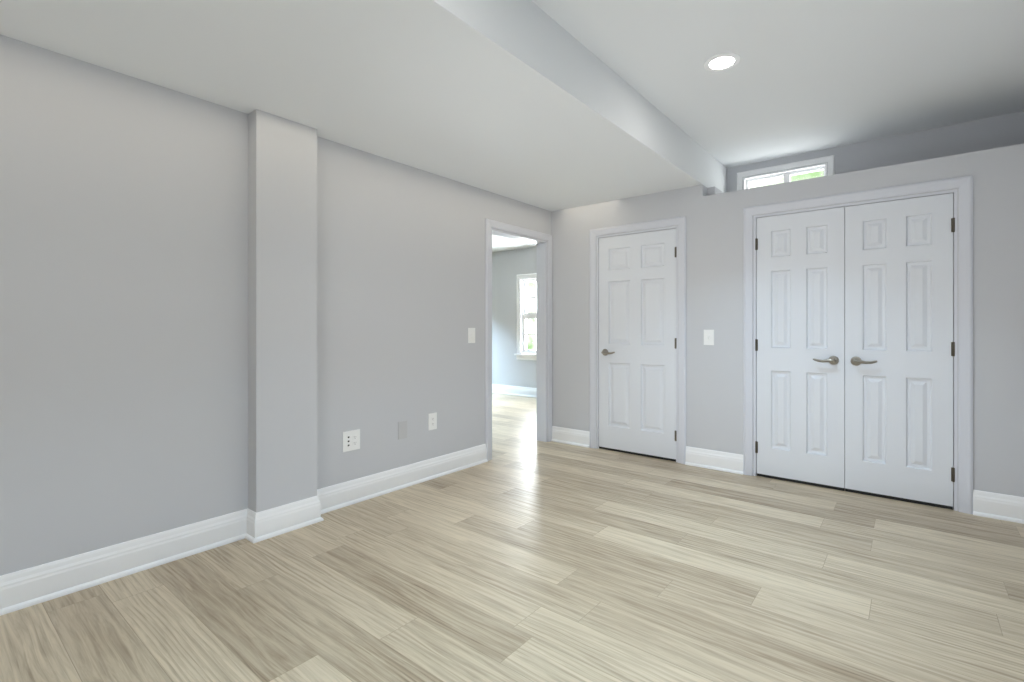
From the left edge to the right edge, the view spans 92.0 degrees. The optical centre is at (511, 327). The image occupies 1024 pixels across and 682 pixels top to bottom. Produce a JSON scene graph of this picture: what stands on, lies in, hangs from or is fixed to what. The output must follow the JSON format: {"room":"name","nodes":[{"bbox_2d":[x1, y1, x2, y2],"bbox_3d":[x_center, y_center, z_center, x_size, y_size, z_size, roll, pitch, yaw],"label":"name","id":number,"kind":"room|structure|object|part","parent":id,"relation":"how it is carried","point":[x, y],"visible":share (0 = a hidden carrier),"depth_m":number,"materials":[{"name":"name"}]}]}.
{"room":"empty basement room","nodes":[
{"label":"empty basement room","id":0,"kind":"room"},
{"bbox_2d":[0,34,550,575],"bbox_3d":[-0.971,-0.065,3.373,0.120,2.400,9.220,0,0,39],"label":"wall","id":1,"kind":"structure","parent":0,"point":[122,308],"depth_m":2.42,"materials":[{"name":"grey paint"}]},
{"bbox_2d":[0,444,487,615],"bbox_3d":[-1.977,1.061,1.935,0.126,0.148,5.720,0,0,39],"label":"baseboard","id":2,"kind":"structure","parent":1,"relation":"attached to","point":[28,587],"depth_m":2.51,"materials":[{"name":"white wood"}]},
{"bbox_2d":[343,429,359,451],"bbox_3d":[-1.036,0.730,3.191,0.008,0.128,0.124,0,0,39],"label":"electrical outlet","id":3,"kind":"object","parent":1,"relation":"attached to","point":[351,440],"visible":1,"depth_m":3.19,"materials":[{"name":"white plastic"}]},
{"bbox_2d":[398,420,406,439],"bbox_3d":[-0.777,0.728,3.513,0.006,0.124,0.080,0,0,39],"label":"electrical outlet","id":4,"kind":"object","parent":1,"relation":"attached to","point":[402,429],"visible":1,"depth_m":3.51,"materials":[{"name":"grey plastic"}]},
{"bbox_2d":[428,412,436,429],"bbox_3d":[-0.599,0.709,3.731,0.007,0.124,0.080,0,0,39],"label":"duplex electrical outlet","id":5,"kind":"object","parent":1,"relation":"attached to","point":[432,421],"visible":1,"depth_m":3.73,"materials":[{"name":"white plastic"}]},
{"bbox_2d":[468,328,474,342],"bbox_3d":[-0.326,0.065,4.059,0.018,0.124,0.080,0,0,39],"label":"light switch","id":6,"kind":"object","parent":1,"relation":"attached to","point":[471,335],"visible":1,"depth_m":4.06,"materials":[{"name":"white plastic"}]},
{"bbox_2d":[485,218,551,460],"bbox_3d":[0.045,0.105,4.612,0.138,2.060,0.985,0,0,39],"label":"trim","id":7,"kind":"structure","parent":1,"relation":"attached to","point":[490,224],"depth_m":4.90,"materials":[{"name":"white wood"}]},
{"bbox_2d":[0,0,726,210],"bbox_3d":[-0.971,-1.365,2.189,1.610,0.400,7.380,0,0,39],"label":"ceiling","id":8,"kind":"structure","parent":0,"point":[530,102],"depth_m":2.37,"materials":[{"name":"white paint"}]},
{"bbox_2d":[0,393,1023,681],"bbox_3d":[-1.526,1.175,3.744,8.950,0.080,9.500,0,0,39],"label":"floor","id":9,"kind":"structure","parent":0,"point":[524,555],"depth_m":2.12,"materials":[{"name":"beige wood"}]},
{"bbox_2d":[248,109,316,512],"bbox_3d":[-1.293,-0.015,2.800,0.100,2.300,0.345,0,0,39],"label":"pilaster","id":10,"kind":"object","parent":9,"relation":"on","point":[282,311],"visible":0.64,"depth_m":2.74,"materials":[{"name":"grey paint"}]},
{"bbox_2d":[492,247,536,387],"bbox_3d":[-0.025,-0.090,8.513,4.880,2.450,0.200,0,0,39],"label":"wall","id":11,"kind":"structure","parent":0,"point":[508,367],"depth_m":8.41,"materials":[{"name":"grey paint"}]},
{"bbox_2d":[492,384,536,397],"bbox_3d":[-0.096,1.061,8.425,4.880,0.148,0.027,0,0,39],"label":"baseboard","id":12,"kind":"structure","parent":11,"relation":"attached to","point":[502,389],"depth_m":8.31,"materials":[{"name":"white wood"}]},
{"bbox_2d":[514,273,536,359],"bbox_3d":[0.453,-0.174,8.039,0.950,1.419,0.155,0,0,39],"label":"window","id":13,"kind":"structure","parent":11,"relation":"in","point":[524,315],"depth_m":8.25,"materials":[{"name":"white plastic"}]},
{"bbox_2d":[492,234,536,251],"bbox_3d":[-1.945,-1.365,6.143,4.880,0.100,5.900,0,0,39],"label":"ceiling","id":14,"kind":"structure","parent":0,"point":[500,243],"depth_m":7.83,"materials":[{"name":"white paint"}]},
{"bbox_2d":[707,187,722,194],"bbox_3d":[2.024,-0.015,4.156,3.550,2.300,0.553,0,0,39],"label":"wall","id":15,"kind":"structure","parent":0,"point":[712,190],"depth_m":4.11,"materials":[{"name":"grey paint"}]},
{"bbox_2d":[531,0,1023,167],"bbox_3d":[0.565,-1.515,1.074,2.180,0.100,7.580,0,0,39],"label":"ceiling","id":16,"kind":"structure","parent":0,"point":[803,76],"depth_m":2.74,"materials":[{"name":"white paint"}]},
{"bbox_2d":[704,53,739,70],"bbox_3d":[1.159,-1.462,2.729,0.184,0.006,0.184,0,0,39],"label":"recessed light","id":17,"kind":"object","parent":16,"relation":"in","point":[723,61],"visible":1,"depth_m":2.72,"materials":[{"name":"white"}]},
{"bbox_2d":[551,144,1023,510],"bbox_3d":[1.813,-0.015,3.894,3.550,2.300,0.120,0,0,39],"label":"wall","id":18,"kind":"structure","parent":0,"point":[998,319],"depth_m":3.86,"materials":[{"name":"grey paint"}]},
{"bbox_2d":[551,426,589,447],"bbox_3d":[0.559,1.061,4.814,0.445,0.148,0.027,0,0,39],"label":"baseboard","id":19,"kind":"structure","parent":18,"relation":"attached to","point":[581,438],"depth_m":4.80,"materials":[{"name":"white wood"}]},
{"bbox_2d":[599,229,676,461],"bbox_3d":[1.095,0.148,4.391,0.742,1.969,0.094,0,0,39],"label":"door","id":20,"kind":"structure","parent":18,"relation":"in","point":[637,343],"depth_m":4.38,"materials":[{"name":"white wood"}]},
{"bbox_3d":[0.882,0.230,4.540,0.151,0.063,0.059,0,0,39],"label":"handle","id":21,"kind":"part","parent":20,"relation":"part of","materials":[{"name":"silver metal"}]},
{"bbox_2d":[704,330,713,344],"bbox_3d":[1.586,0.080,3.988,0.080,0.124,0.018,0,0,39],"label":"light switch","id":22,"kind":"object","parent":18,"relation":"attached to","point":[708,337],"visible":1,"depth_m":3.99,"materials":[{"name":"white plastic"}]},
{"bbox_2d":[685,446,742,474],"bbox_3d":[1.614,1.061,3.960,0.447,0.148,0.027,0,0,39],"label":"baseboard","id":23,"kind":"structure","parent":18,"relation":"attached to","point":[698,457],"depth_m":3.95,"materials":[{"name":"white wood"}]},
{"bbox_2d":[755,207,844,490],"bbox_3d":[2.076,0.148,3.596,0.568,1.969,0.094,0,0,39],"label":"door","id":24,"kind":"structure","parent":18,"relation":"in","point":[800,344],"depth_m":3.59,"materials":[{"name":"white wood"}]},
{"bbox_3d":[2.203,0.230,3.471,0.151,0.063,0.059,0,0,39],"label":"handle","id":25,"kind":"part","parent":24,"relation":"part of","materials":[{"name":"silver metal"}]},
{"bbox_2d":[845,193,954,509],"bbox_3d":[2.520,0.148,3.236,0.568,1.969,0.094,0,0,39],"label":"door","id":26,"kind":"structure","parent":18,"relation":"in","point":[899,348],"depth_m":3.23,"materials":[{"name":"white wood"}]},
{"bbox_3d":[2.372,0.230,3.334,0.151,0.063,0.059,0,0,39],"label":"handle","id":27,"kind":"part","parent":26,"relation":"part of","materials":[{"name":"silver metal"}]},
{"bbox_2d":[973,490,1023,523],"bbox_3d":[2.972,1.061,2.860,0.446,0.148,0.027,0,0,39],"label":"baseboard","id":28,"kind":"structure","parent":18,"relation":"attached to","point":[998,506],"depth_m":2.93,"materials":[{"name":"white wood"}]},
{"bbox_2d":[727,111,1023,191],"bbox_3d":[2.308,-0.165,4.410,3.670,2.600,0.200,0,0,39],"label":"wall","id":29,"kind":"structure","parent":0,"point":[985,134],"depth_m":3.69,"materials":[{"name":"grey paint"}]},
{"bbox_2d":[737,155,834,189],"bbox_3d":[2.367,-1.134,4.296,0.747,0.540,0.123,0,0,39],"label":"window","id":30,"kind":"structure","parent":29,"relation":"in","point":[785,174],"depth_m":4.26,"materials":[{"name":"white plastic"}]},
{"label":"outside","id":31,"kind":"structure","parent":0,"visible":0},
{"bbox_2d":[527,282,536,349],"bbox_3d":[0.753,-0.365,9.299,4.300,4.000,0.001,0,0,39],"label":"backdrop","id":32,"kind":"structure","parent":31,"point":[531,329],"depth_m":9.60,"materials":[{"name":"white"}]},
{"bbox_2d":[750,170,823,187],"bbox_3d":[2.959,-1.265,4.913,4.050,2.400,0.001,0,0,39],"label":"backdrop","id":33,"kind":"structure","parent":31,"point":[780,180],"depth_m":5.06,"materials":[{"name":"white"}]}
]}

